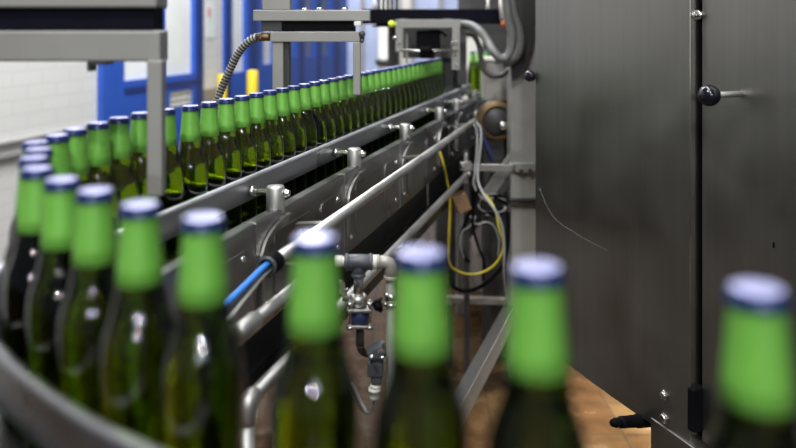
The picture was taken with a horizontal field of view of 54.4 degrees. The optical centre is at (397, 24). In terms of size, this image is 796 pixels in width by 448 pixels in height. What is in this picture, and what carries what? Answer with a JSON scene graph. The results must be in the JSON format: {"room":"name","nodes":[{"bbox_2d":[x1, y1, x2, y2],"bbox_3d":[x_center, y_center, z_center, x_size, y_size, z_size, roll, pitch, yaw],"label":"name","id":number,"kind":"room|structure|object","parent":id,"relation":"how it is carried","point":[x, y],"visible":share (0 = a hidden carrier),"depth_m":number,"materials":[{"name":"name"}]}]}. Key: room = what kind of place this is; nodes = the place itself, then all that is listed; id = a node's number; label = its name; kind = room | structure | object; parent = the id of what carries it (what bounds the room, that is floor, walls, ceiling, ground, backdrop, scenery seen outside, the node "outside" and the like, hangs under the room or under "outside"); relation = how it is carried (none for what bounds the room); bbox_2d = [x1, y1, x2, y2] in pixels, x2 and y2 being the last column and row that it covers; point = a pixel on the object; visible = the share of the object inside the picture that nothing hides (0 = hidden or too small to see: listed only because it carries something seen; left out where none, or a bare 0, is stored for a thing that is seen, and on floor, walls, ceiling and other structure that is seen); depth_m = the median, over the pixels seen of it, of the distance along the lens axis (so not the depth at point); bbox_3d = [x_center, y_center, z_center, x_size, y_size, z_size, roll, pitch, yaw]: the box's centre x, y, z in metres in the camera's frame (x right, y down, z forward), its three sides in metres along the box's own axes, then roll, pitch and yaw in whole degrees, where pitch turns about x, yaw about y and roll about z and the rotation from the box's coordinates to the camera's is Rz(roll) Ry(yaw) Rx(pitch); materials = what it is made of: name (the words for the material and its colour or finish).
{"room":"processing plant","nodes":[
{"label":"processing plant","id":0,"kind":"room"},
{"bbox_2d":[0,0,221,262],"bbox_3d":[-2.189,-0.430,3.716,0.240,3.400,5.096,0,0,15],"label":"wall","id":1,"kind":"structure","parent":0,"point":[36,98],"depth_m":4.23,"materials":[{"name":"white paint"}]},
{"bbox_2d":[0,125,86,146],"bbox_3d":[-2.017,0.605,3.906,0.030,0.022,1.553,0,0,15],"label":"rail","id":2,"kind":"object","parent":1,"relation":"attached to","point":[40,136],"visible":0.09,"depth_m":4.07,"materials":[{"name":"metal"}]},
{"bbox_2d":[0,136,86,160],"bbox_3d":[-2.017,0.672,3.906,0.030,0.026,1.553,0,0,15],"label":"rail","id":3,"kind":"object","parent":1,"relation":"attached to","point":[17,153],"visible":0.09,"depth_m":3.97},
{"bbox_2d":[203,87,216,101],"bbox_3d":[-1.429,0.878,5.974,0.020,0.783,0.339,0,0,15],"label":"baseboard","id":4,"kind":"structure","parent":1,"relation":"attached to","point":[208,94],"depth_m":5.90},
{"bbox_2d":[206,2,214,37],"bbox_3d":[-1.440,-0.038,5.953,0.006,0.277,0.130,0,0,15],"label":"notice","id":5,"kind":"object","parent":1,"relation":"attached to","point":[210,6],"visible":1,"depth_m":5.95,"materials":[{"name":"paper"}]},
{"bbox_2d":[362,0,500,26],"bbox_3d":[0.160,-0.084,3.040,0.600,0.184,0.080,0,0,0],"label":"overhead beam","id":6,"kind":"structure","parent":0,"point":[380,17],"depth_m":3.00,"materials":[{"name":"black metal"}]},
{"bbox_2d":[372,19,459,69],"bbox_3d":[0.066,0.069,2.876,0.318,0.185,0.249,0,0,0],"label":"portal","id":7,"kind":"object","parent":6,"relation":"attached to","point":[427,41],"visible":1,"depth_m":2.78,"materials":[{"name":"metal"}]},
{"bbox_2d":[460,0,515,62],"bbox_3d":[0.301,0.005,2.716,0.066,0.252,0.246,0,0,-44],"label":"hose","id":8,"kind":"object","parent":7,"relation":"attached to","point":[480,31],"visible":1,"depth_m":2.64,"materials":[{"name":"plastic"}]},
{"bbox_2d":[255,222,650,447],"bbox_3d":[-0.500,1.320,5.000,14.000,0.100,19.000,0,0,0],"label":"floor","id":9,"kind":"structure","parent":0,"point":[595,408],"depth_m":2.63,"materials":[{"name":"brown tile"}]},
{"bbox_2d":[0,0,167,195],"bbox_3d":[-0.476,0.600,1.012,0.348,1.341,0.050,0,0,0],"label":"metal frame","id":10,"kind":"object","parent":9,"relation":"on","point":[93,32],"visible":1,"depth_m":0.99,"materials":[{"name":"grey metal"}]},
{"bbox_2d":[217,74,226,97],"bbox_3d":[-1.364,0.825,6.000,0.112,0.890,0.112,0,0,0],"label":"bollard","id":11,"kind":"object","parent":9,"relation":"on","point":[219,77],"visible":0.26,"depth_m":5.98,"materials":[{"name":"metal"}]},
{"bbox_2d":[0,84,481,447],"bbox_3d":[0.027,0.773,1.955,1.083,0.992,3.382,0,0,0],"label":"conveyor","id":12,"kind":"object","parent":9,"relation":"on","point":[41,413],"visible":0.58,"depth_m":1.48,"materials":[{"name":"metal"}]},
{"bbox_2d":[2,155,49,342],"bbox_3d":[-0.371,0.252,0.789,0.057,0.236,0.057,0,0,24],"label":"beer bottle","id":13,"kind":"object","parent":12,"relation":"on","point":[32,160],"visible":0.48,"depth_m":0.78,"materials":[{"name":"green glass"}]},
{"bbox_2d":[3,165,54,429],"bbox_3d":[-0.341,0.252,0.731,0.057,0.236,0.057,0,0,-14],"label":"beer bottle","id":14,"kind":"object","parent":12,"relation":"on","point":[21,268],"visible":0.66,"depth_m":0.71,"materials":[{"name":"green glass"}]},
{"bbox_2d":[8,140,49,242],"bbox_3d":[-0.418,0.252,0.894,0.057,0.236,0.057,0,0,-33],"label":"beer bottle","id":15,"kind":"object","parent":12,"relation":"on","point":[32,143],"visible":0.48,"depth_m":0.88,"materials":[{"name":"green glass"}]},
{"bbox_2d":[23,147,53,176],"bbox_3d":[-0.392,0.252,0.843,0.057,0.236,0.057,0,0,-25],"label":"beer bottle","id":16,"kind":"object","parent":12,"relation":"on","point":[47,151],"visible":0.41,"depth_m":0.83,"materials":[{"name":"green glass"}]},
{"bbox_2d":[26,176,80,447],"bbox_3d":[-0.294,0.252,0.678,0.057,0.236,0.057,0,0,-3],"label":"beer bottle","id":17,"kind":"object","parent":12,"relation":"on","point":[49,284],"visible":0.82,"depth_m":0.66,"materials":[{"name":"green glass"}]},
{"bbox_2d":[43,133,71,176],"bbox_3d":[-0.420,0.252,0.952,0.057,0.236,0.057,0,0,27],"label":"beer bottle","id":18,"kind":"object","parent":12,"relation":"on","point":[59,142],"visible":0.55,"depth_m":0.94,"materials":[{"name":"green glass"}]},
{"bbox_2d":[63,127,91,189],"bbox_3d":[-0.421,0.252,1.010,0.057,0.236,0.057,0,0,-28],"label":"beer bottle","id":19,"kind":"object","parent":12,"relation":"on","point":[79,160],"visible":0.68,"depth_m":1.00,"materials":[{"name":"green glass"}]},
{"bbox_2d":[57,186,117,417],"bbox_3d":[-0.248,0.252,0.633,0.057,0.236,0.057,0,0,-21],"label":"beer bottle","id":20,"kind":"object","parent":12,"relation":"on","point":[86,305],"visible":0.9,"depth_m":0.61,"materials":[{"name":"green glass"}]},
{"bbox_2d":[86,121,119,230],"bbox_3d":[-0.415,0.252,1.071,0.057,0.236,0.057,0,0,-45],"label":"beer bottle","id":21,"kind":"object","parent":12,"relation":"on","point":[98,143],"visible":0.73,"depth_m":1.06,"materials":[{"name":"green glass"}]},
{"bbox_2d":[108,116,139,220],"bbox_3d":[-0.407,0.252,1.130,0.057,0.236,0.057,0,0,10],"label":"beer bottle","id":22,"kind":"object","parent":12,"relation":"on","point":[126,180],"visible":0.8,"depth_m":1.12,"materials":[{"name":"green glass"}]},
{"bbox_2d":[99,200,174,446],"bbox_3d":[-0.195,0.252,0.584,0.057,0.236,0.057,0,0,-42],"label":"beer bottle","id":23,"kind":"object","parent":12,"relation":"on","point":[138,327],"visible":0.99,"depth_m":0.56,"materials":[{"name":"green glass"}]},
{"bbox_2d":[130,112,159,204],"bbox_3d":[-0.397,0.252,1.191,0.057,0.236,0.057,0,0,44],"label":"beer bottle","id":24,"kind":"object","parent":12,"relation":"on","point":[138,126],"visible":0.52,"depth_m":1.18,"materials":[{"name":"green glass"}]},
{"bbox_2d":[160,108,184,259],"bbox_3d":[-0.373,0.252,1.243,0.057,0.236,0.057,0,0,19],"label":"beer bottle","id":25,"kind":"object","parent":12,"relation":"on","point":[174,195],"visible":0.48,"depth_m":1.23,"materials":[{"name":"green glass"}]},
{"bbox_2d":[178,105,207,201],"bbox_3d":[-0.347,0.252,1.295,0.057,0.236,0.057,0,0,-28],"label":"beer bottle","id":26,"kind":"object","parent":12,"relation":"on","point":[190,150],"visible":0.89,"depth_m":1.28,"materials":[{"name":"green glass"}]},
{"bbox_2d":[160,212,244,447],"bbox_3d":[-0.137,0.252,0.544,0.057,0.236,0.057,0,0,-13],"label":"beer bottle","id":27,"kind":"object","parent":12,"relation":"on","point":[202,389],"visible":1,"depth_m":0.53,"materials":[{"name":"green glass"}]},
{"bbox_2d":[200,101,225,232],"bbox_3d":[-0.331,0.252,1.355,0.057,0.236,0.057,0,0,37],"label":"beer bottle","id":28,"kind":"object","parent":12,"relation":"on","point":[209,126],"visible":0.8,"depth_m":1.34,"materials":[{"name":"green glass"}]},
{"bbox_2d":[218,98,241,230],"bbox_3d":[-0.314,0.252,1.415,0.057,0.236,0.057,0,0,9],"label":"beer bottle","id":29,"kind":"object","parent":12,"relation":"on","point":[230,146],"visible":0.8,"depth_m":1.40,"materials":[{"name":"green glass"}]},
{"bbox_2d":[234,95,256,221],"bbox_3d":[-0.298,0.252,1.475,0.057,0.236,0.057,0,0,-17],"label":"beer bottle","id":30,"kind":"object","parent":12,"relation":"on","point":[244,134],"visible":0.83,"depth_m":1.46,"materials":[{"name":"green glass"}]},
{"bbox_2d":[249,92,270,213],"bbox_3d":[-0.281,0.252,1.535,0.057,0.236,0.057,0,0,-39],"label":"beer bottle","id":31,"kind":"object","parent":12,"relation":"on","point":[256,102],"visible":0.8,"depth_m":1.52,"materials":[{"name":"green glass"}]},
{"bbox_2d":[234,262,292,342],"bbox_3d":[-0.203,0.428,1.234,0.074,0.028,0.326,0,0,15],"label":"conduit pipe","id":32,"kind":"object","parent":12,"relation":"attached to","point":[251,322],"visible":0.73,"depth_m":1.13,"materials":[{"name":"metal"}]},
{"bbox_2d":[263,90,283,184],"bbox_3d":[-0.264,0.252,1.595,0.057,0.236,0.057,0,0,-14],"label":"beer bottle","id":33,"kind":"object","parent":12,"relation":"on","point":[274,133],"visible":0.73,"depth_m":1.58,"materials":[{"name":"green glass"}]},
{"bbox_2d":[275,87,295,199],"bbox_3d":[-0.248,0.252,1.655,0.057,0.236,0.057,0,0,38],"label":"beer bottle","id":34,"kind":"object","parent":12,"relation":"on","point":[283,106],"visible":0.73,"depth_m":1.64,"materials":[{"name":"green glass"}]},
{"bbox_2d":[287,85,306,193],"bbox_3d":[-0.231,0.252,1.715,0.057,0.236,0.057,0,0,-42],"label":"beer bottle","id":35,"kind":"object","parent":12,"relation":"on","point":[298,125],"visible":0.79,"depth_m":1.70,"materials":[{"name":"green glass"}]},
{"bbox_2d":[298,83,316,187],"bbox_3d":[-0.215,0.252,1.775,0.057,0.236,0.057,0,0,-21],"label":"beer bottle","id":36,"kind":"object","parent":12,"relation":"on","point":[305,92],"visible":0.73,"depth_m":1.76,"materials":[{"name":"green glass"}]},
{"bbox_2d":[269,231,359,447],"bbox_3d":[-0.053,0.252,0.493,0.057,0.236,0.057,0,0,-26],"label":"beer bottle","id":37,"kind":"object","parent":12,"relation":"on","point":[314,403],"visible":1,"depth_m":0.48,"materials":[{"name":"green glass"}]},
{"bbox_2d":[309,81,326,182],"bbox_3d":[-0.198,0.252,1.835,0.057,0.236,0.057,0,0,-24],"label":"beer bottle","id":38,"kind":"object","parent":12,"relation":"on","point":[318,116],"visible":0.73,"depth_m":1.82,"materials":[{"name":"green glass"}]},
{"bbox_2d":[318,80,335,177],"bbox_3d":[-0.181,0.252,1.895,0.057,0.236,0.057,0,0,25],"label":"beer bottle","id":39,"kind":"object","parent":12,"relation":"on","point":[325,84],"visible":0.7,"depth_m":1.88,"materials":[{"name":"green glass"}]},
{"bbox_2d":[327,78,343,172],"bbox_3d":[-0.165,0.252,1.955,0.057,0.236,0.057,0,0,-29],"label":"beer bottle","id":40,"kind":"object","parent":12,"relation":"on","point":[334,89],"visible":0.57,"depth_m":1.94,"materials":[{"name":"green glass"}]},
{"bbox_2d":[336,76,351,168],"bbox_3d":[-0.148,0.252,2.015,0.057,0.236,0.057,0,0,40],"label":"beer bottle","id":41,"kind":"object","parent":12,"relation":"on","point":[342,85],"visible":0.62,"depth_m":2.00,"materials":[{"name":"green glass"}]},
{"bbox_2d":[344,75,359,147],"bbox_3d":[-0.132,0.252,2.075,0.057,0.236,0.057,0,0,-44],"label":"beer bottle","id":42,"kind":"object","parent":12,"relation":"on","point":[353,107],"visible":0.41,"depth_m":2.06,"materials":[{"name":"green glass"}]},
{"bbox_2d":[351,74,366,158],"bbox_3d":[-0.115,0.252,2.135,0.057,0.236,0.057,0,0,-17],"label":"beer bottle","id":43,"kind":"object","parent":12,"relation":"on","point":[359,98],"visible":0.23,"depth_m":2.12,"materials":[{"name":"green glass"}]},
{"bbox_2d":[245,158,481,417],"bbox_3d":[-0.047,0.610,2.246,0.202,0.030,2.780,0,0,15],"label":"pipe","id":44,"kind":"object","parent":12,"relation":"on","point":[268,354],"depth_m":2.03,"materials":[{"name":"metal"}]},
{"bbox_2d":[257,118,475,277],"bbox_3d":[0.025,0.363,2.063,0.078,0.031,1.858,0,0,15],"label":"conduit pipe","id":45,"kind":"object","parent":12,"relation":"attached to","point":[278,258],"visible":0.91,"depth_m":1.56,"materials":[{"name":"metal"}]},
{"bbox_2d":[230,267,268,309],"bbox_3d":[-0.256,0.437,1.012,0.022,0.147,0.454,0,0,21],"label":"cable","id":46,"kind":"object","parent":45,"relation":"attached to","point":[250,286],"visible":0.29,"depth_m":1.09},
{"bbox_2d":[228,260,271,305],"bbox_3d":[-0.244,0.421,1.008,0.033,0.133,0.454,0,0,19],"label":"air hose","id":47,"kind":"object","parent":45,"relation":"attached to","point":[264,266],"visible":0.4,"depth_m":1.10,"materials":[{"name":"plastic"}]},
{"bbox_2d":[231,267,272,317],"bbox_3d":[-0.247,0.440,1.009,0.028,0.146,0.454,0,0,21],"label":"cable","id":48,"kind":"object","parent":45,"relation":"attached to","point":[270,269],"visible":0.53,"depth_m":1.10,"materials":[{"name":"plastic"}]},
{"bbox_2d":[473,124,486,201],"bbox_3d":[0.286,0.482,2.710,0.052,0.271,0.030,0,0,0],"label":"cable","id":49,"kind":"object","parent":45,"relation":"hanging from","point":[474,125],"visible":0.98,"depth_m":2.70,"materials":[{"name":"plastic"}]},
{"bbox_2d":[361,72,372,155],"bbox_3d":[-0.099,0.252,2.195,0.057,0.236,0.057,0,0,-23],"label":"beer bottle","id":50,"kind":"object","parent":12,"relation":"on","point":[364,79],"visible":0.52,"depth_m":2.18,"materials":[{"name":"green glass"}]},
{"bbox_2d":[365,71,379,152],"bbox_3d":[-0.082,0.252,2.255,0.057,0.236,0.057,0,0,-21],"label":"beer bottle","id":51,"kind":"object","parent":12,"relation":"on","point":[371,77],"visible":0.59,"depth_m":2.24,"materials":[{"name":"green glass"}]},
{"bbox_2d":[372,70,385,148],"bbox_3d":[-0.066,0.252,2.314,0.057,0.236,0.057,0,0,16],"label":"beer bottle","id":52,"kind":"object","parent":12,"relation":"on","point":[378,85],"visible":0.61,"depth_m":2.30,"materials":[{"name":"green glass"}]},
{"bbox_2d":[378,69,390,145],"bbox_3d":[-0.049,0.252,2.374,0.057,0.236,0.057,0,0,25],"label":"beer bottle","id":53,"kind":"object","parent":12,"relation":"on","point":[385,93],"visible":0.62,"depth_m":2.36,"materials":[{"name":"green glass"}]},
{"bbox_2d":[383,68,396,142],"bbox_3d":[-0.032,0.252,2.434,0.057,0.236,0.057,0,0,26],"label":"beer bottle","id":54,"kind":"object","parent":12,"relation":"on","point":[389,70],"visible":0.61,"depth_m":2.42,"materials":[{"name":"green glass"}]},
{"bbox_2d":[389,66,401,139],"bbox_3d":[-0.016,0.252,2.494,0.057,0.236,0.057,0,0,-23],"label":"beer bottle","id":55,"kind":"object","parent":12,"relation":"on","point":[394,72],"visible":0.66,"depth_m":2.48,"materials":[{"name":"green glass"}]},
{"bbox_2d":[394,66,406,111],"bbox_3d":[0.001,0.252,2.554,0.057,0.236,0.057,0,0,-31],"label":"beer bottle","id":56,"kind":"object","parent":12,"relation":"on","point":[399,70],"visible":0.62,"depth_m":2.54,"materials":[{"name":"green glass"}]},
{"bbox_2d":[399,65,411,132],"bbox_3d":[0.017,0.252,2.614,0.057,0.236,0.057,0,0,17],"label":"beer bottle","id":57,"kind":"object","parent":12,"relation":"on","point":[405,73],"visible":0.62,"depth_m":2.60,"materials":[{"name":"green glass"}]},
{"bbox_2d":[404,64,415,131],"bbox_3d":[0.034,0.252,2.674,0.057,0.236,0.057,0,0,-18],"label":"beer bottle","id":58,"kind":"object","parent":12,"relation":"on","point":[409,68],"visible":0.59,"depth_m":2.66,"materials":[{"name":"green glass"}]},
{"bbox_2d":[408,63,419,129],"bbox_3d":[0.051,0.252,2.734,0.057,0.236,0.057,0,0,-16],"label":"beer bottle","id":59,"kind":"object","parent":12,"relation":"on","point":[414,71],"visible":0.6,"depth_m":2.72,"materials":[{"name":"green glass"}]},
{"bbox_2d":[413,62,424,127],"bbox_3d":[0.067,0.252,2.794,0.057,0.236,0.057,0,0,18],"label":"beer bottle","id":60,"kind":"object","parent":12,"relation":"on","point":[418,68],"visible":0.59,"depth_m":2.78,"materials":[{"name":"green glass"}]},
{"bbox_2d":[373,245,468,447],"bbox_3d":[0.014,0.252,0.460,0.057,0.236,0.057,0,0,36],"label":"beer bottle","id":61,"kind":"object","parent":12,"relation":"on","point":[420,405],"visible":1,"depth_m":0.45,"materials":[{"name":"green glass"}]},
{"bbox_2d":[417,61,427,125],"bbox_3d":[0.084,0.252,2.854,0.057,0.236,0.057,0,0,2],"label":"beer bottle","id":62,"kind":"object","parent":12,"relation":"on","point":[422,65],"visible":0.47,"depth_m":2.84,"materials":[{"name":"green glass"}]},
{"bbox_2d":[424,61,431,122],"bbox_3d":[0.100,0.252,2.914,0.057,0.236,0.057,0,0,-27],"label":"beer bottle","id":63,"kind":"object","parent":12,"relation":"on","point":[429,85],"visible":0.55,"depth_m":2.90,"materials":[{"name":"green glass"}]},
{"bbox_2d":[425,60,435,120],"bbox_3d":[0.117,0.252,2.974,0.057,0.236,0.057,0,0,-9],"label":"beer bottle","id":64,"kind":"object","parent":12,"relation":"on","point":[432,82],"visible":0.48,"depth_m":2.96,"materials":[{"name":"green glass"}]},
{"bbox_2d":[429,59,438,97],"bbox_3d":[0.133,0.252,3.034,0.057,0.236,0.057,0,0,-45],"label":"beer bottle","id":65,"kind":"object","parent":12,"relation":"on","point":[433,60],"visible":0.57,"depth_m":3.02,"materials":[{"name":"green glass"}]},
{"bbox_2d":[434,58,442,95],"bbox_3d":[0.150,0.252,3.094,0.057,0.236,0.057,0,0,8],"label":"beer bottle","id":66,"kind":"object","parent":12,"relation":"on","point":[436,59],"visible":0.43,"depth_m":3.08,"materials":[{"name":"green glass"}]},
{"bbox_2d":[437,58,445,114],"bbox_3d":[0.167,0.252,3.154,0.057,0.236,0.057,0,0,-14],"label":"beer bottle","id":67,"kind":"object","parent":12,"relation":"on","point":[440,59],"visible":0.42,"depth_m":3.14,"materials":[{"name":"green glass"}]},
{"bbox_2d":[475,121,509,305],"bbox_3d":[0.337,0.704,2.639,0.136,0.737,0.170,0,0,0],"label":"cable","id":68,"kind":"object","parent":12,"relation":"attached to","point":[476,122],"visible":0.91,"depth_m":2.61,"materials":[{"name":"plastic"}]},
{"bbox_2d":[487,259,586,447],"bbox_3d":[0.078,0.252,0.434,0.057,0.236,0.057,0,0,36],"label":"beer bottle","id":69,"kind":"object","parent":12,"relation":"on","point":[536,407],"visible":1,"depth_m":0.42,"materials":[{"name":"green glass"}]},
{"bbox_2d":[706,279,795,447],"bbox_3d":[0.184,0.252,0.397,0.057,0.236,0.057,0,0,-27],"label":"beer bottle","id":70,"kind":"object","parent":12,"relation":"on","point":[756,408],"visible":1,"depth_m":0.39,"materials":[{"name":"green glass"}]},
{"bbox_2d":[247,70,257,94],"bbox_3d":[-1.128,0.809,6.000,0.136,0.921,0.136,0,0,0],"label":"bollard","id":71,"kind":"object","parent":9,"relation":"on","point":[252,75],"visible":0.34,"depth_m":5.96,"materials":[{"name":"metal"}]},
{"bbox_2d":[253,0,370,94],"bbox_3d":[-0.208,0.586,1.888,0.281,1.369,0.064,0,0,0],"label":"metal frame","id":72,"kind":"object","parent":9,"relation":"on","point":[286,25],"visible":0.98,"depth_m":1.86,"materials":[{"name":"grey metal"}]},
{"bbox_2d":[214,33,269,111],"bbox_3d":[-0.393,0.645,1.902,0.174,1.250,0.028,0,0,19],"label":"conduit","id":73,"kind":"object","parent":72,"relation":"hanging from","point":[246,43],"visible":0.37,"depth_m":1.90,"materials":[{"name":"metal"}]},
{"bbox_2d":[245,150,471,447],"bbox_3d":[0.023,0.862,1.954,0.048,0.816,1.797,0,0,15],"label":"conduit pipe","id":74,"kind":"object","parent":9,"relation":"on","point":[253,394],"visible":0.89,"depth_m":1.97,"materials":[{"name":"metal"}]},
{"bbox_2d":[451,190,471,213],"bbox_3d":[0.213,0.617,2.690,0.075,0.103,0.178,0,0,0],"label":"tag","id":75,"kind":"object","parent":74,"relation":"attached to","point":[459,199],"visible":0.92,"depth_m":2.61,"materials":[{"name":"brown cardboard"}]},
{"bbox_2d":[445,201,452,289],"bbox_3d":[0.174,0.749,2.660,0.027,0.324,0.008,0,0,0],"label":"cable","id":76,"kind":"object","parent":75,"relation":"hanging from","point":[451,224],"visible":0.65,"depth_m":2.66,"materials":[{"name":"plastic"}]},
{"bbox_2d":[457,186,474,262],"bbox_3d":[0.246,0.711,2.764,0.066,0.280,0.026,0,0,17],"label":"cable","id":77,"kind":"object","parent":75,"relation":"hanging from","point":[473,190],"visible":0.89,"depth_m":2.76,"materials":[{"name":"plastic"}]},
{"bbox_2d":[471,188,485,280],"bbox_3d":[0.279,0.725,2.685,0.050,0.324,0.021,0,0,0],"label":"cable","id":78,"kind":"object","parent":75,"relation":"hanging from","point":[478,189],"visible":0.97,"depth_m":2.68,"materials":[{"name":"plastic"}]},
{"bbox_2d":[439,152,502,274],"bbox_3d":[0.222,0.625,2.588,0.245,0.432,0.122,0,0,-31],"label":"cable","id":79,"kind":"object","parent":74,"relation":"hanging from","point":[440,153],"visible":0.84,"depth_m":2.60,"materials":[{"name":"plastic"}]},
{"bbox_2d":[337,253,396,379],"bbox_3d":[-0.052,0.827,1.311,0.107,0.886,0.065,0,0,0],"label":"valve manifold","id":80,"kind":"object","parent":9,"relation":"on","point":[359,310],"visible":0.91,"depth_m":1.29,"materials":[{"name":"grey metal"}]},
{"bbox_2d":[367,339,384,400],"bbox_3d":[-0.036,0.580,1.291,0.030,0.097,0.044,0,0,0],"label":"connector","id":81,"kind":"object","parent":80,"relation":"attached to","point":[375,351],"visible":1,"depth_m":1.29,"materials":[{"name":"grey metal"}]},
{"bbox_2d":[359,401,374,414],"bbox_3d":[-0.075,0.543,1.297,0.071,0.223,0.023,0,0,-20],"label":"cable","id":82,"kind":"object","parent":81,"relation":"attached to","point":[373,404],"visible":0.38,"depth_m":1.30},
{"bbox_2d":[358,392,367,413],"bbox_3d":[-0.066,0.623,1.298,0.031,0.057,0.023,0,0,0],"label":"cable loop","id":83,"kind":"object","parent":82,"relation":"attached to","point":[365,411],"visible":0.4,"depth_m":1.29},
{"bbox_2d":[375,0,390,68],"bbox_3d":[-0.074,0.395,4.578,0.133,1.750,0.177,0,0,0],"label":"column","id":84,"kind":"structure","parent":9,"relation":"on","point":[382,61],"depth_m":4.56,"materials":[{"name":"white metal"}]},
{"bbox_2d":[347,0,457,74],"bbox_3d":[0.087,0.070,8.973,1.500,2.400,0.085,0,0,0],"label":"window","id":85,"kind":"structure","parent":9,"relation":"on","point":[369,47],"depth_m":8.98,"materials":[{"name":"glass"}]},
{"bbox_2d":[388,0,506,300],"bbox_3d":[0.495,0.473,3.970,0.704,1.593,1.408,0,0,21],"label":"machine housing","id":86,"kind":"object","parent":9,"relation":"on","point":[454,79],"visible":0.16,"depth_m":3.74,"materials":[{"name":"grey metal"}]},
{"bbox_2d":[446,295,506,358],"bbox_3d":[0.288,1.136,2.862,0.222,0.269,0.035,0,0,0],"label":"rail","id":87,"kind":"object","parent":9,"relation":"on","point":[487,301],"visible":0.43,"depth_m":2.86,"materials":[{"name":"grey metal"}]},
{"bbox_2d":[457,306,509,416],"bbox_3d":[-0.118,1.122,1.497,0.154,0.325,2.541,0,0,21],"label":"strut","id":88,"kind":"object","parent":9,"relation":"on","point":[470,386],"visible":0.49,"depth_m":2.33,"materials":[{"name":"paint"}]},
{"bbox_2d":[463,206,507,339],"bbox_3d":[0.345,0.984,2.989,0.187,0.572,0.034,0,0,0],"label":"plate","id":89,"kind":"object","parent":9,"relation":"on","point":[476,260],"visible":0.15,"depth_m":3.00,"materials":[{"name":"grey metal"}]},
{"bbox_2d":[476,100,506,358],"bbox_3d":[0.368,0.777,2.912,0.148,0.987,0.123,0,0,0],"label":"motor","id":90,"kind":"object","parent":9,"relation":"on","point":[492,115],"visible":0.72,"depth_m":2.94,"materials":[{"name":"grey metal"}]},
{"bbox_2d":[481,56,507,205],"bbox_3d":[0.401,0.699,3.080,0.142,1.142,0.165,0,0,0],"label":"machine housing","id":91,"kind":"object","parent":9,"relation":"on","point":[491,89],"visible":0.2,"depth_m":3.01,"materials":[{"name":"grey metal"}]},
{"bbox_2d":[472,0,535,304],"bbox_3d":[0.385,0.519,2.787,0.244,1.501,0.146,0,0,0],"label":"column","id":92,"kind":"structure","parent":9,"relation":"on","point":[516,174],"depth_m":2.75,"materials":[{"name":"grey metal"}]},
{"bbox_2d":[448,212,509,292],"bbox_3d":[0.289,0.804,2.725,0.230,0.276,0.044,0,0,-11],"label":"cable","id":93,"kind":"object","parent":92,"relation":"attached to","point":[500,268],"visible":0.91,"depth_m":2.72,"materials":[{"name":"plastic"}]},
{"bbox_2d":[477,126,494,161],"bbox_3d":[0.319,0.431,2.820,0.069,0.134,0.016,0,0,0],"label":"air hose","id":94,"kind":"object","parent":92,"relation":"attached to","point":[484,139],"visible":0.84,"depth_m":2.81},
{"bbox_2d":[465,31,508,78],"bbox_3d":[0.326,0.108,2.835,0.165,0.176,0.038,0,0,19],"label":"hose","id":95,"kind":"object","parent":92,"relation":"attached to","point":[474,36],"visible":0.99,"depth_m":2.83,"materials":[{"name":"grey plastic"}]},
{"bbox_2d":[476,193,506,216],"bbox_3d":[0.332,0.636,2.740,0.108,0.085,0.059,0,0,0],"label":"wire bundle","id":96,"kind":"object","parent":92,"relation":"attached to","point":[499,197],"visible":0.91,"depth_m":2.72,"materials":[{"name":"black plastic"}]},
{"bbox_2d":[459,216,476,257],"bbox_3d":[0.247,0.752,2.745,0.063,0.154,0.017,0,0,0],"label":"cable","id":97,"kind":"object","parent":96,"relation":"hanging from","point":[469,226],"visible":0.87,"depth_m":2.74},
{"bbox_2d":[469,216,499,255],"bbox_3d":[0.302,0.736,2.700,0.106,0.141,0.005,0,0,0],"label":"cable","id":98,"kind":"object","parent":96,"relation":"hanging from","point":[469,216],"visible":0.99,"depth_m":2.70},
{"bbox_2d":[499,0,505,26],"bbox_3d":[0.388,-0.066,2.890,0.023,0.149,0.044,0,0,-13],"label":"plug","id":99,"kind":"object","parent":92,"relation":"attached to","point":[500,1],"visible":0.71,"depth_m":2.88,"materials":[{"name":"white plastic"}]},
{"bbox_2d":[502,0,524,67],"bbox_3d":[0.401,0.013,2.690,0.078,0.272,0.028,0,0,0],"label":"hose","id":100,"kind":"object","parent":92,"relation":"attached to","point":[520,39],"visible":0.82,"depth_m":2.68,"materials":[{"name":"plastic"}]},
{"bbox_2d":[510,0,535,76],"bbox_3d":[0.429,0.011,2.730,0.135,0.340,0.030,0,0,0],"label":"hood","id":101,"kind":"object","parent":92,"relation":"attached to","point":[526,9],"depth_m":2.71,"materials":[{"name":"grey metal"}]},
{"bbox_2d":[524,0,795,447],"bbox_3d":[0.976,0.360,1.877,1.052,1.820,1.098,0,0,-19],"label":"machine","id":102,"kind":"object","parent":9,"relation":"on","point":[666,129],"visible":1,"depth_m":1.71,"materials":[{"name":"silver metal"}]},
{"bbox_3d":[0.467,0.820,4.200,0.540,0.900,0.540,0,0,0],"label":"table","id":103,"kind":"object","parent":9,"relation":"on","visible":0},
{"bbox_2d":[467,51,477,97],"bbox_3d":[0.380,0.252,3.950,0.057,0.236,0.057,0,0,0],"label":"beer bottle","id":104,"kind":"object","parent":103,"relation":"on","point":[472,71],"visible":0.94,"depth_m":3.93,"materials":[{"name":"green glass"}]},
{"bbox_2d":[476,52,480,96],"bbox_3d":[0.421,0.252,4.000,0.057,0.236,0.057,0,0,0],"label":"beer bottle","id":105,"kind":"object","parent":103,"relation":"on","point":[477,59],"visible":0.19,"depth_m":3.97,"materials":[{"name":"green glass"}]},
{"bbox_3d":[-0.828,-1.680,8.638,0.200,0.900,8.164,0,0,15],"label":"wall","id":106,"kind":"structure","parent":0,"visible":0},
{"bbox_2d":[97,0,202,148],"bbox_3d":[-1.649,0.020,5.245,0.066,2.500,1.184,0,0,15],"label":"door","id":107,"kind":"structure","parent":106,"relation":"in","point":[121,86],"depth_m":5.46,"materials":[{"name":"blue paint"}]},
{"bbox_2d":[222,0,346,98],"bbox_3d":[-0.896,0.020,7.965,0.066,2.500,3.784,0,0,15],"label":"door","id":108,"kind":"structure","parent":106,"relation":"in","point":[310,61],"depth_m":6.84,"materials":[{"name":"blue paint"}]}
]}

